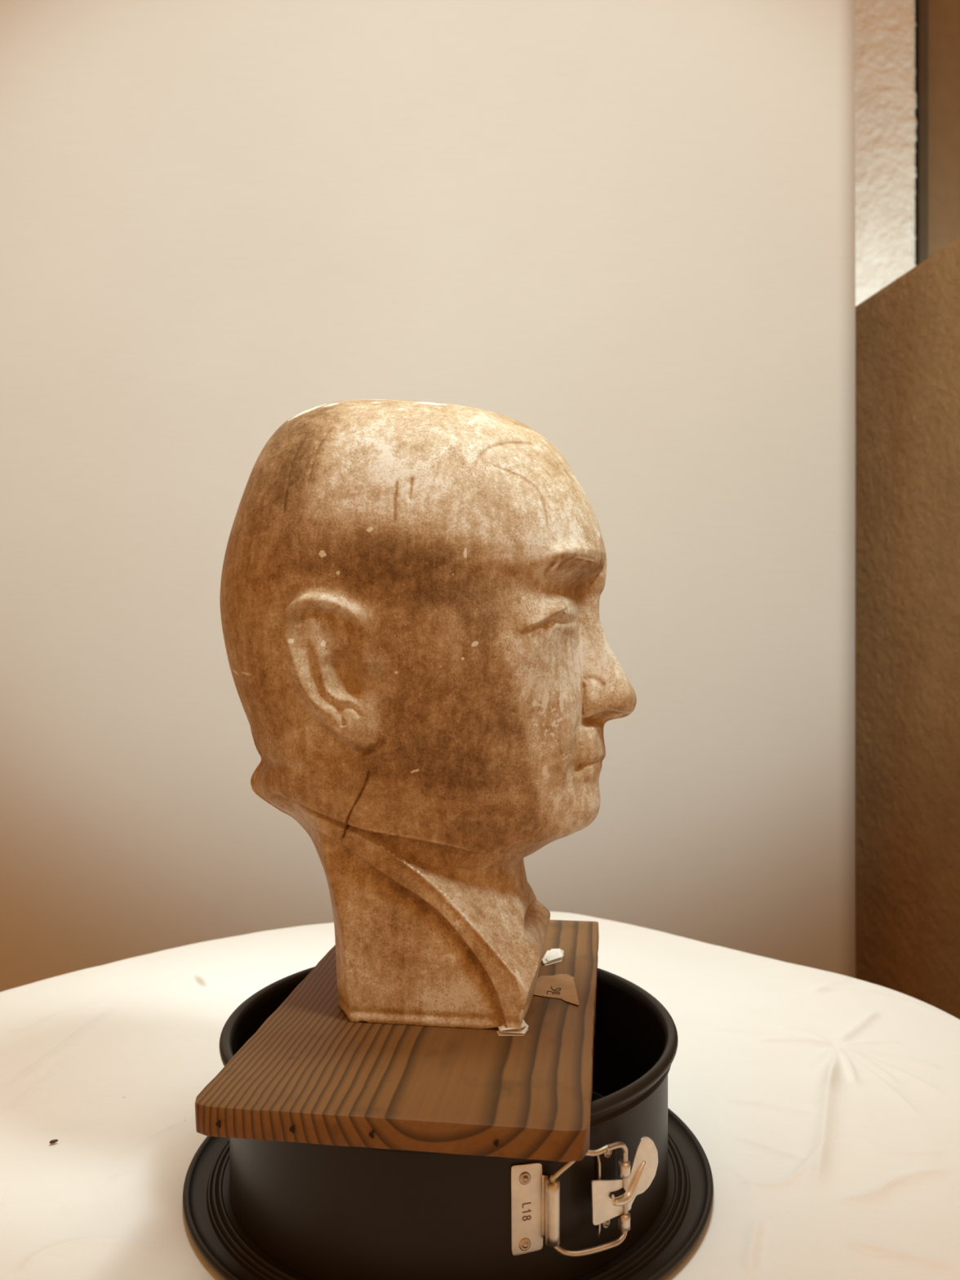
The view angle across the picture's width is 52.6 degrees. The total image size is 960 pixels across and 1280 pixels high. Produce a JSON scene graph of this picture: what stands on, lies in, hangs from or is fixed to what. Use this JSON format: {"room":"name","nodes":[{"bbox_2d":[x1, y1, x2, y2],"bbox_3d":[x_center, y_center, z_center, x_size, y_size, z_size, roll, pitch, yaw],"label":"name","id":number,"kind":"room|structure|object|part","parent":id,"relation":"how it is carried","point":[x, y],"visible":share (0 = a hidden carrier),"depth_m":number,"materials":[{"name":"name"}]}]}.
{"room":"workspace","nodes":[
{"label":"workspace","id":0,"kind":"room"},
{"bbox_2d":[854,0,917,306],"bbox_3d":[0.150,-0.439,2.694,5.500,2.950,0.172,0,0,0],"label":"wall","id":1,"kind":"structure","parent":0,"point":[886,96],"depth_m":2.61,"materials":[{"name":"white paint"}]},
{"bbox_2d":[915,0,928,266],"bbox_3d":[1.195,-0.439,2.708,0.024,2.950,0.185,0,0,0],"label":"trim","id":2,"kind":"structure","parent":1,"relation":"attached to","point":[921,6],"depth_m":2.62,"materials":[{"name":"brown wood"}]},
{"bbox_2d":[928,0,959,257],"bbox_3d":[1.448,-0.419,2.680,0.478,2.890,0.040,0,0,0],"label":"door","id":3,"kind":"structure","parent":1,"relation":"in","point":[944,15],"depth_m":2.66,"materials":[{"name":"brown paint"}]},
{"bbox_2d":[854,236,959,1019],"bbox_3d":[0.747,0.231,1.300,0.132,1.611,2.134,0,0,-7],"label":"wall","id":4,"kind":"structure","parent":0,"point":[907,655],"depth_m":1.49,"materials":[{"name":"brown wood"}]},
{"bbox_3d":[0.150,1.061,0.690,5.800,0.050,4.180,0,0,0],"label":"floor","id":5,"kind":"structure","parent":0,"visible":0},
{"bbox_2d":[0,0,855,991],"bbox_3d":[-0.285,-0.299,1.518,1.830,2.630,0.044,0,0,0],"label":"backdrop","id":6,"kind":"structure","parent":5,"relation":"on","point":[622,233],"depth_m":1.50,"materials":[{"name":"white paper"}]},
{"bbox_3d":[-0.021,0.663,0.588,0.830,0.747,0.858,0,0,0],"label":"round table","id":7,"kind":"object","parent":5,"relation":"on","visible":0},
{"bbox_2d":[0,911,959,1279],"bbox_3d":[-0.021,0.438,0.587,0.958,0.321,0.981,0,0,0],"label":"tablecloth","id":8,"kind":"object","parent":7,"relation":"on","point":[822,1107],"visible":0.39,"depth_m":0.59,"materials":[{"name":"white fabric"}]},
{"bbox_2d":[48,1139,57,1143],"bbox_3d":[-0.242,0.284,0.552,0.005,0.002,0.002,0,0,-34],"label":"seed","id":9,"kind":"object","parent":8,"relation":"on","point":[52,1141],"visible":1,"depth_m":0.55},
{"bbox_2d":[182,966,713,1279],"bbox_3d":[-0.016,0.245,0.530,0.279,0.080,0.279,0,0,44],"label":"pan","id":10,"kind":"object","parent":8,"relation":"on","point":[639,1200],"visible":0.64,"depth_m":0.43,"materials":[{"name":"metal"}]},
{"bbox_2d":[195,920,599,1162],"bbox_3d":[-0.020,0.199,0.534,0.166,0.012,0.291,0,0,8],"label":"wooden board","id":11,"kind":"object","parent":10,"relation":"on","point":[310,1073],"visible":0.68,"depth_m":0.43,"materials":[{"name":"brown wood"}]},
{"bbox_2d":[219,399,636,1033],"bbox_3d":[-0.028,0.030,0.544,0.229,0.326,0.179,0,0,8],"label":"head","id":12,"kind":"object","parent":11,"relation":"on","point":[427,675],"visible":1,"depth_m":0.48},
{"bbox_2d":[496,1019,528,1035],"bbox_3d":[0.016,0.191,0.482,0.016,0.004,0.016,0,0,0],"label":"wedge","id":13,"kind":"object","parent":11,"relation":"on","point":[503,1030],"visible":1,"depth_m":0.48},
{"bbox_2d":[542,948,564,965],"bbox_3d":[0.045,0.191,0.589,0.012,0.004,0.028,0,0,15],"label":"wedge","id":14,"kind":"object","parent":11,"relation":"on","point":[554,955],"visible":1,"depth_m":0.59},
{"bbox_2d":[533,973,578,1004],"bbox_3d":[0.041,0.192,0.536,0.027,0.001,0.049,0,0,0],"label":"tape","id":15,"kind":"object","parent":11,"relation":"on","point":[562,986],"visible":1,"depth_m":0.54,"materials":[{"name":"beige paper"}]},
{"bbox_3d":[-0.016,0.283,0.530,0.279,0.006,0.279,0,0,0],"label":"plate","id":16,"kind":"part","parent":10,"relation":"part of","materials":[{"name":"black metal"}]},
{"bbox_3d":[0.021,0.245,0.419,0.016,0.039,0.001,0,0,-18],"label":"clasp plate","id":17,"kind":"part","parent":10,"relation":"part of","materials":[{"name":"metal"}]},
{"bbox_3d":[0.065,0.241,0.435,0.042,0.030,0.002,0,0,-37],"label":"lever","id":18,"kind":"part","parent":10,"relation":"part of","materials":[{"name":"metal"}]}
]}

